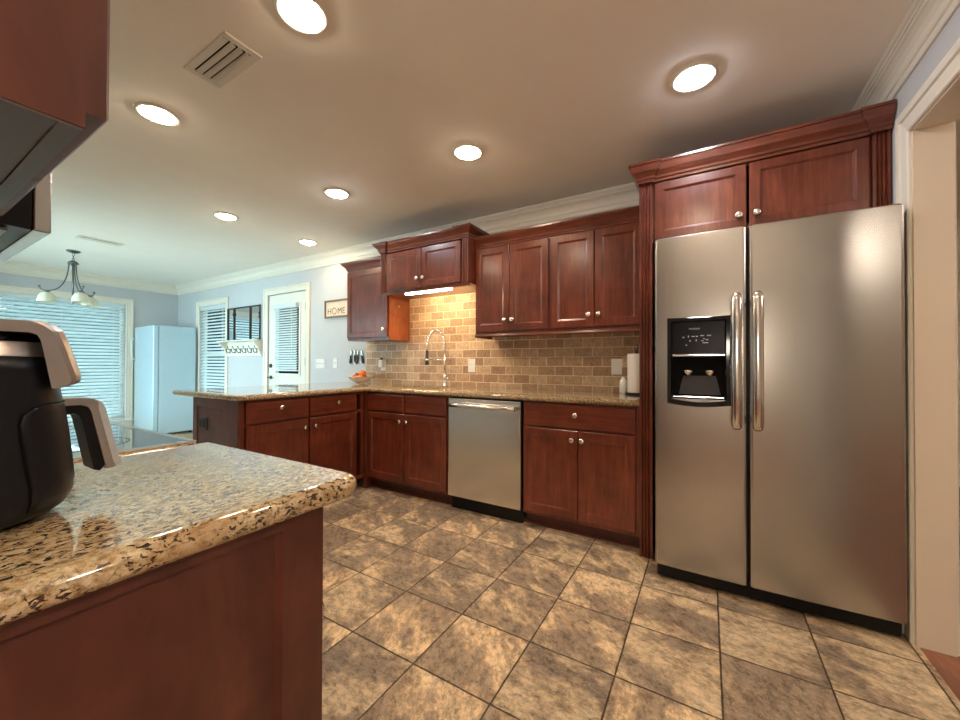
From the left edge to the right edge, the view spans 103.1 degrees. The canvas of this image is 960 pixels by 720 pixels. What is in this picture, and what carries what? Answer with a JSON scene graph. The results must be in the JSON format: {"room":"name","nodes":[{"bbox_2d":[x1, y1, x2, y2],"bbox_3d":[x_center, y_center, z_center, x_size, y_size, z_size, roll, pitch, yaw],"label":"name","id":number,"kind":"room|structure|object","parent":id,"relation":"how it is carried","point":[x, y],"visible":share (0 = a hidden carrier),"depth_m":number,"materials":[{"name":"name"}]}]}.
{"room":"kitchen","nodes":[
{"label":"kitchen","id":0,"kind":"room"},
{"bbox_2d":[0,272,177,425],"bbox_3d":[-6.185,-0.069,5.365,0.120,2.460,3.420,0,-1,31],"label":"wall","id":1,"kind":"structure","parent":0,"point":[150,308],"depth_m":6.19,"materials":[{"name":"blue paint"}]},
{"bbox_2d":[0,285,133,424],"bbox_3d":[-6.183,0.025,5.314,0.155,2.030,2.095,0,-1,31],"label":"window","id":2,"kind":"structure","parent":1,"relation":"in","point":[128,420],"depth_m":6.11,"materials":[{"name":"beige paint"}]},
{"bbox_2d":[0,292,125,420],"bbox_3d":[-6.175,0.015,5.309,0.065,1.825,1.863,0,-1,31],"label":"window blind","id":3,"kind":"object","parent":2,"relation":"attached to","point":[3,295],"visible":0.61,"depth_m":5.77,"materials":[{"name":"white plastic"}]},
{"bbox_2d":[178,205,638,391],"bbox_3d":[-1.493,-0.064,4.489,8.838,2.460,0.120,0,-1,31],"label":"wall","id":4,"kind":"structure","parent":0,"point":[328,337],"depth_m":4.79,"materials":[{"name":"blue paint"}]},
{"bbox_2d":[195,297,228,388],"bbox_3d":[-4.259,-0.110,6.106,1.050,1.705,0.155,0,-1,31],"label":"window","id":5,"kind":"structure","parent":4,"relation":"in","point":[225,300],"depth_m":6.22,"materials":[{"name":"beige paint"}]},
{"bbox_2d":[200,304,224,387],"bbox_3d":[-4.264,-0.136,6.098,0.818,1.468,0.065,0,-1,31],"label":"window blind","id":6,"kind":"object","parent":5,"relation":"attached to","point":[213,308],"visible":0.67,"depth_m":6.12,"materials":[{"name":"white plastic"}]},
{"bbox_2d":[216,339,262,355],"bbox_3d":[-3.508,-0.171,5.540,1.000,0.232,0.139,0,-1,31],"label":"coat rack","id":7,"kind":"object","parent":4,"relation":"attached to","point":[246,347],"visible":1,"depth_m":5.54,"materials":[{"name":"beige paint"}]},
{"bbox_2d":[216,339,262,342],"bbox_3d":[-3.508,-0.277,5.541,1.000,0.020,0.139,0,-1,31],"label":"shelf","id":8,"kind":"object","parent":7,"relation":"attached to","point":[245,340],"depth_m":5.49,"materials":[{"name":"beige paint"}]},
{"bbox_2d":[227,304,261,339],"bbox_3d":[-3.462,-0.533,5.577,0.893,0.492,0.031,0,-1,31],"label":"mirror","id":9,"kind":"object","parent":7,"relation":"on","point":[244,322],"visible":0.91,"depth_m":5.57,"materials":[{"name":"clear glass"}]},
{"bbox_2d":[263,282,310,385],"bbox_3d":[-2.575,0.092,5.072,1.022,2.150,0.093,0,-1,31],"label":"door","id":10,"kind":"structure","parent":4,"relation":"in","point":[302,376],"depth_m":5.07,"materials":[{"name":"beige paint"}]},
{"bbox_2d":[273,302,298,370],"bbox_3d":[-2.581,-0.299,5.045,0.502,0.891,0.065,0,-1,31],"label":"window blind","id":11,"kind":"object","parent":10,"relation":"attached to","point":[285,306],"visible":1,"depth_m":5.04,"materials":[{"name":"white plastic"}]},
{"bbox_2d":[316,359,324,368],"bbox_3d":[-1.974,0.045,4.694,0.165,0.120,0.017,0,-1,31],"label":"light switch","id":12,"kind":"object","parent":4,"relation":"attached to","point":[320,363],"visible":1,"depth_m":4.69,"materials":[{"name":"white plastic"}]},
{"bbox_2d":[324,298,346,318],"bbox_3d":[-1.571,-0.613,4.456,0.740,0.213,0.025,0,-1,31],"label":"wall sign","id":13,"kind":"object","parent":4,"relation":"attached to","point":[336,308],"visible":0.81,"depth_m":4.54,"materials":[{"name":"brown wood"}]},
{"bbox_2d":[333,358,337,367],"bbox_3d":[-1.734,0.038,4.551,0.075,0.120,0.017,0,-1,31],"label":"light switch","id":14,"kind":"object","parent":4,"relation":"attached to","point":[335,360],"visible":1,"depth_m":4.55,"materials":[{"name":"white plastic"}]},
{"bbox_2d":[341,256,409,342],"bbox_3d":[-1.091,-0.601,3.966,0.646,0.807,0.353,0,-1,31],"label":"upper cabinet","id":15,"kind":"object","parent":4,"relation":"attached to","point":[372,316],"visible":0.93,"depth_m":3.85,"materials":[{"name":"brown wood"}]},
{"bbox_2d":[372,223,489,299],"bbox_3d":[-0.426,-0.842,3.502,1.090,0.491,0.473,0,-1,31],"label":"upper cabinet","id":16,"kind":"object","parent":4,"relation":"attached to","point":[444,258],"depth_m":3.32,"materials":[{"name":"brown wood"}]},
{"bbox_2d":[0,0,959,294],"bbox_3d":[-2.386,-1.237,3.113,8.718,0.144,3.180,0,-1,31],"label":"trim","id":17,"kind":"structure","parent":4,"relation":"attached to","point":[924,20],"depth_m":3.12,"materials":[{"name":"beige paint"}]},
{"bbox_2d":[366,293,638,391],"bbox_3d":[-0.010,-0.191,3.529,2.942,0.874,0.010,0,-1,31],"label":"backsplash","id":18,"kind":"structure","parent":4,"relation":"attached to","point":[578,362],"depth_m":3.48,"materials":[{"name":"tile"}]},
{"bbox_2d":[381,359,385,370],"bbox_3d":[-1.050,0.054,4.135,0.075,0.125,0.008,0,-1,31],"label":"wall outlet","id":19,"kind":"object","parent":18,"relation":"attached to","point":[384,367],"visible":0.66,"depth_m":4.12,"materials":[{"name":"white plastic"}]},
{"bbox_2d":[379,358,383,366],"bbox_3d":[-1.064,0.027,4.112,0.050,0.104,0.045,0,-1,31],"label":"plug","id":20,"kind":"object","parent":19,"relation":"attached to","point":[381,361],"visible":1,"depth_m":4.09,"materials":[{"name":"white plastic"}]},
{"bbox_2d":[468,359,474,371],"bbox_3d":[-0.080,0.052,3.557,0.075,0.125,0.008,0,-1,31],"label":"wall outlet","id":21,"kind":"object","parent":18,"relation":"attached to","point":[471,362],"visible":1,"depth_m":3.56,"materials":[{"name":"white plastic"}]},
{"bbox_2d":[611,359,621,373],"bbox_3d":[1.037,0.049,2.891,0.080,0.120,0.008,0,-1,31],"label":"wall outlet","id":22,"kind":"object","parent":18,"relation":"attached to","point":[616,364],"visible":1,"depth_m":2.89,"materials":[{"name":"white plastic"}]},
{"bbox_2d":[472,206,638,339],"bbox_3d":[0.590,-0.598,2.963,1.330,0.822,0.353,0,-1,31],"label":"upper cabinet","id":23,"kind":"object","parent":4,"relation":"attached to","point":[579,275],"visible":0.94,"depth_m":2.80,"materials":[{"name":"brown wood"}]},
{"bbox_2d":[6,0,959,285],"bbox_3d":[-0.917,-1.371,1.319,13.320,0.100,9.500,0,-1,31],"label":"ceiling","id":24,"kind":"structure","parent":0,"point":[558,98],"depth_m":2.01,"materials":[{"name":"beige paint"}]},
{"bbox_2d":[36,249,98,306],"bbox_3d":[-4.824,-0.980,4.518,0.498,0.644,0.531,0,-1,31],"label":"chandelier","id":25,"kind":"object","parent":24,"relation":"hanging from","point":[86,300],"visible":1,"depth_m":4.49,"materials":[{"name":"white glass"}]},
{"bbox_2d":[75,235,123,246],"bbox_3d":[-4.146,-1.298,4.163,0.140,0.012,0.360,0,-1,31],"label":"ceiling vent","id":26,"kind":"object","parent":24,"relation":"in","point":[78,236],"visible":1,"depth_m":4.14,"materials":[{"name":"white metal"}]},
{"bbox_2d":[133,101,180,125],"bbox_3d":[-1.723,-1.305,2.040,0.196,0.023,0.196,0,-1,31],"label":"recessed light","id":27,"kind":"object","parent":24,"relation":"in","point":[156,113],"visible":1,"depth_m":2.02,"materials":[{"name":"beige paint"}]},
{"bbox_2d":[183,31,261,88],"bbox_3d":[-1.139,-1.310,1.683,0.365,0.016,0.150,0,-1,31],"label":"ceiling vent","id":28,"kind":"object","parent":24,"relation":"in","point":[226,57],"visible":1,"depth_m":1.67,"materials":[{"name":"beige metal"}]},
{"bbox_2d":[213,212,238,220],"bbox_3d":[-2.302,-1.294,3.455,0.196,0.023,0.196,0,-1,31],"label":"recessed light","id":29,"kind":"object","parent":24,"relation":"in","point":[222,215],"visible":1,"depth_m":3.42,"materials":[{"name":"beige paint"}]},
{"bbox_2d":[273,0,329,34],"bbox_3d":[-0.674,-1.307,1.444,0.196,0.023,0.196,0,-1,31],"label":"recessed light","id":30,"kind":"object","parent":24,"relation":"in","point":[303,16],"visible":1,"depth_m":1.44,"materials":[{"name":"beige paint"}]},
{"bbox_2d":[298,239,317,244],"bbox_3d":[-1.892,-1.286,4.190,0.196,0.023,0.196,0,-1,31],"label":"recessed light","id":31,"kind":"object","parent":24,"relation":"in","point":[302,241],"visible":1,"depth_m":4.15,"materials":[{"name":"beige paint"}]},
{"bbox_2d":[323,187,349,198],"bbox_3d":[-1.119,-1.294,2.981,0.196,0.023,0.196,0,-1,31],"label":"recessed light","id":32,"kind":"object","parent":24,"relation":"in","point":[338,193],"visible":1,"depth_m":2.95,"materials":[{"name":"beige paint"}]},
{"bbox_2d":[452,143,483,160],"bbox_3d":[-0.076,-1.297,2.397,0.196,0.023,0.196,0,-1,31],"label":"recessed light","id":33,"kind":"object","parent":24,"relation":"in","point":[465,151],"visible":1,"depth_m":2.37,"materials":[{"name":"beige paint"}]},
{"bbox_2d":[670,60,718,92],"bbox_3d":[0.991,-1.299,1.766,0.196,0.023,0.196,0,-1,31],"label":"recessed light","id":34,"kind":"object","parent":24,"relation":"in","point":[694,76],"visible":1,"depth_m":1.74,"materials":[{"name":"beige paint"}]},
{"bbox_2d":[166,430,959,719],"bbox_3d":[-0.873,1.189,1.264,13.200,0.100,9.500,0,-1,31],"label":"floor","id":35,"kind":"structure","parent":0,"point":[434,610],"depth_m":1.56,"materials":[{"name":"tile"}]},
{"bbox_2d":[68,421,196,462],"bbox_3d":[-1.238,0.665,0.971,0.760,0.901,0.672,0,-1,31],"label":"range cooker","id":36,"kind":"object","parent":35,"relation":"on","point":[129,439],"visible":0.16,"depth_m":1.03,"materials":[{"name":"black glass"}]},
{"bbox_2d":[0,507,324,719],"bbox_3d":[-0.675,0.696,0.604,0.576,0.874,0.650,0,-1,31],"label":"base cabinet","id":37,"kind":"object","parent":35,"relation":"on","point":[232,630],"visible":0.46,"depth_m":0.53,"materials":[{"name":"brown wood"}]},
{"bbox_2d":[0,442,356,626],"bbox_3d":[-0.654,0.239,0.609,0.607,0.040,0.676,0,-1,31],"label":"countertop","id":38,"kind":"structure","parent":37,"relation":"on","point":[148,511],"depth_m":0.55,"materials":[{"name":"beige stone"}]},
{"bbox_2d":[0,318,120,528],"bbox_3d":[-0.708,0.082,0.491,0.238,0.271,0.358,0,-1,31],"label":"air fryer","id":39,"kind":"object","parent":38,"relation":"on","point":[37,359],"visible":1,"depth_m":0.51,"materials":[{"name":"grey plastic"}]},
{"bbox_2d":[0,318,81,388],"bbox_3d":[-0.721,-0.008,0.470,0.196,0.092,0.300,0,-1,31],"label":"lid","id":40,"kind":"object","parent":39,"relation":"attached to","point":[33,354],"depth_m":0.51,"materials":[{"name":"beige plastic"}]},
{"bbox_2d":[18,399,74,513],"bbox_3d":[-0.663,0.128,0.566,0.233,0.139,0.065,0,-1,31],"label":"basket","id":41,"kind":"object","parent":39,"relation":"on","point":[46,474],"depth_m":0.51,"materials":[{"name":"grey plastic"}]},
{"bbox_2d":[130,325,195,432],"bbox_3d":[-5.132,0.321,6.163,0.730,1.699,0.624,0,-1,31],"label":"freezer","id":42,"kind":"object","parent":35,"relation":"on","point":[165,356],"visible":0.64,"depth_m":5.97,"materials":[{"name":"white metal"}]},
{"bbox_2d":[193,391,363,486],"bbox_3d":[-1.426,0.719,3.385,0.660,0.874,1.674,0,-1,31],"label":"base cabinet","id":43,"kind":"object","parent":35,"relation":"on","point":[326,430],"visible":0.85,"depth_m":2.87,"materials":[{"name":"brown wood"}]},
{"bbox_2d":[198,416,207,429],"bbox_3d":[-2.014,0.459,2.767,0.125,0.090,0.009,0,-1,31],"label":"wall outlet","id":44,"kind":"object","parent":43,"relation":"attached to","point":[202,421],"visible":1,"depth_m":2.76,"materials":[{"name":"brown plastic"}]},
{"bbox_2d":[199,419,204,427],"bbox_3d":[-2.015,0.459,2.764,0.091,0.056,0.002,0,-1,31],"label":"receptacle","id":45,"kind":"object","parent":44,"relation":"attached to","point":[201,421],"depth_m":2.77,"materials":[{"name":"black plastic"}]},
{"bbox_2d":[172,382,638,406],"bbox_3d":[-0.595,0.259,2.881,3.286,0.040,1.693,0,-1,31],"label":"countertop","id":46,"kind":"structure","parent":43,"relation":"on","point":[245,393],"depth_m":2.88,"materials":[{"name":"beige stone"}]},
{"bbox_2d":[348,376,371,383],"bbox_3d":[-1.274,0.210,4.052,0.258,0.076,0.258,0,-1,31],"label":"fruit bowl","id":47,"kind":"object","parent":46,"relation":"on","point":[358,380],"visible":0.94,"depth_m":3.98,"materials":[{"name":"beige ceramic"}]},
{"bbox_3d":[-1.256,0.184,4.001,0.071,0.067,0.072,0,-1,31],"label":"orange","id":48,"kind":"object","parent":47,"relation":"in","visible":0},
{"bbox_2d":[359,370,365,375],"bbox_3d":[-1.245,0.140,4.043,0.071,0.067,0.072,0,-1,31],"label":"orange","id":49,"kind":"object","parent":48,"relation":"on","point":[362,372],"visible":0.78,"depth_m":4.02,"materials":[{"name":"orange food"}]},
{"bbox_2d":[425,329,450,386],"bbox_3d":[-0.387,-0.024,3.579,0.288,0.540,0.071,0,-1,29],"label":"kitchen faucet","id":50,"kind":"object","parent":46,"relation":"on","point":[445,378],"visible":1,"depth_m":3.56,"materials":[{"name":"silver metal"}]},
{"bbox_2d":[619,377,626,393],"bbox_3d":[1.036,0.183,2.757,0.052,0.120,0.052,0,-1,31],"label":"soap bottle","id":51,"kind":"object","parent":46,"relation":"on","point":[623,382],"visible":0.87,"depth_m":2.74,"materials":[{"name":"white plastic"}]},
{"bbox_2d":[625,345,638,394],"bbox_3d":[1.094,0.068,2.665,0.150,0.349,0.150,0,-1,31],"label":"paper towel holder","id":52,"kind":"object","parent":46,"relation":"on","point":[632,359],"visible":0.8,"depth_m":2.62,"materials":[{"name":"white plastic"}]},
{"bbox_2d":[363,399,363,462],"bbox_3d":[-1.130,0.677,3.892,0.610,0.780,0.500,0,-1,31],"label":"base cabinet","id":53,"kind":"object","parent":35,"relation":"on","point":[363,399],"visible":0.02,"depth_m":4.20,"materials":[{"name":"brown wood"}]},
{"bbox_2d":[363,391,371,487],"bbox_3d":[-1.023,0.721,3.474,0.040,0.874,0.066,0,-1,31],"label":"cabinet filler","id":54,"kind":"object","parent":35,"relation":"on","point":[367,482],"visible":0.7,"depth_m":3.44,"materials":[{"name":"brown wood"}]},
{"bbox_2d":[367,392,451,502],"bbox_3d":[-0.496,0.722,3.444,0.893,0.874,0.620,0,-1,31],"label":"base cabinet","id":55,"kind":"object","parent":35,"relation":"on","point":[407,434],"visible":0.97,"depth_m":3.18,"materials":[{"name":"brown wood"}]},
{"bbox_2d":[448,396,523,522],"bbox_3d":[0.147,0.721,3.025,0.622,0.872,0.640,0,-1,31],"label":"dishwasher","id":56,"kind":"object","parent":35,"relation":"on","point":[485,435],"visible":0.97,"depth_m":2.79,"materials":[{"name":"silver metal"}]},
{"bbox_2d":[372,485,639,548],"bbox_3d":[-0.001,1.150,2.909,2.294,0.011,0.012,0,-1,31],"label":"trim","id":57,"kind":"structure","parent":35,"relation":"on","point":[526,521],"depth_m":2.61,"materials":[{"name":"brown wood"}]},
{"bbox_2d":[523,400,639,546],"bbox_3d":[0.763,0.719,2.692,0.760,0.874,0.620,0,-1,31],"label":"base cabinet","id":58,"kind":"object","parent":35,"relation":"on","point":[581,462],"visible":0.97,"depth_m":2.43,"materials":[{"name":"brown wood"}]},
{"bbox_2d":[628,99,896,558],"bbox_3d":[1.512,0.009,2.224,1.106,2.289,0.672,0,-1,31],"label":"tall cabinet","id":59,"kind":"object","parent":35,"relation":"on","point":[842,162],"visible":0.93,"depth_m":1.99,"materials":[{"name":"brown wood"}]},
{"bbox_2d":[655,203,906,636],"bbox_3d":[1.488,0.253,2.054,0.928,1.775,0.843,0,-1,31],"label":"refrigerator","id":60,"kind":"object","parent":35,"relation":"on","point":[780,409],"visible":1,"depth_m":1.72,"materials":[{"name":"grey metal"}]},
{"bbox_2d":[683,328,710,342],"bbox_3d":[1.078,-0.116,1.897,0.124,0.086,0.001,0,-1,31],"label":"print","id":61,"kind":"object","parent":60,"relation":"attached to","point":[690,335],"depth_m":1.90},
{"bbox_2d":[891,6,959,203],"bbox_3d":[1.491,-0.087,0.992,0.110,2.460,2.830,0,-1,31],"label":"wall","id":62,"kind":"structure","parent":0,"point":[950,33],"depth_m":1.46,"materials":[{"name":"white paint"}]},
{"bbox_2d":[895,37,959,644],"bbox_3d":[1.474,0.051,1.091,0.021,2.185,1.273,0,-1,31],"label":"trim","id":63,"kind":"structure","parent":62,"relation":"attached to","point":[947,71],"depth_m":1.55,"materials":[{"name":"beige paint"}]},
{"bbox_2d":[911,122,957,656],"bbox_3d":[1.804,0.108,1.515,0.110,2.079,0.018,0,-1,31],"label":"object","id":64,"kind":"structure","parent":62,"relation":"attached to","point":[933,254],"depth_m":1.51,"materials":[{"name":"beige paint"}]},
{"bbox_2d":[913,75,959,129],"bbox_3d":[1.529,-0.945,1.059,0.110,0.018,1.066,0,-1,31],"label":"trim","id":65,"kind":"structure","parent":62,"relation":"attached to","point":[946,109],"depth_m":1.42,"materials":[{"name":"beige paint"}]},
{"bbox_2d":[953,116,959,655],"bbox_3d":[1.587,0.050,1.024,0.021,2.185,1.273,0,-1,31],"label":"trim","id":66,"kind":"structure","parent":62,"relation":"attached to","point":[954,122],"depth_m":1.49,"materials":[{"name":"beige paint"}]},
{"bbox_2d":[957,220,959,236],"bbox_3d":[3.676,-1.244,0.383,4.272,0.144,6.200,0,-1,31],"label":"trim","id":67,"kind":"structure","parent":62,"relation":"attached to","point":[958,221],"depth_m":3.52,"materials":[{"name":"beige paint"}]},
{"bbox_2d":[957,237,959,486],"bbox_3d":[5.286,-0.057,3.078,4.272,2.460,0.100,0,-1,31],"label":"wall","id":68,"kind":"structure","parent":0,"point":[958,238],"depth_m":3.53,"materials":[{"name":"beige paint"}]},
{"bbox_3d":[-3.783,-0.093,2.013,7.440,2.460,0.120,0,-1,31],"label":"wall","id":69,"kind":"structure","parent":0,"visible":0},
{"bbox_2d":[0,172,51,263],"bbox_3d":[-1.320,-0.462,0.838,0.740,0.408,0.376,0,-1,31],"label":"microwave","id":70,"kind":"object","parent":69,"relation":"attached to","point":[28,221],"visible":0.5,"depth_m":0.80,"materials":[{"name":"black plastic"}]},
{"bbox_2d":[0,0,109,215],"bbox_3d":[-0.725,-0.666,0.466,0.625,0.814,0.343,0,-1,31],"label":"upper cabinet","id":71,"kind":"object","parent":69,"relation":"attached to","point":[55,54],"visible":1,"depth_m":0.42,"materials":[{"name":"brown wood"}]},
{"label":"outside","id":72,"kind":"structure","parent":0,"visible":0},
{"bbox_2d":[0,296,119,417],"bbox_3d":[-12.533,-0.752,6.026,1.735,4.401,15.500,0,-1,31],"label":"hedge","id":73,"kind":"object","parent":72,"point":[0,296],"visible":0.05,"depth_m":9.44,"materials":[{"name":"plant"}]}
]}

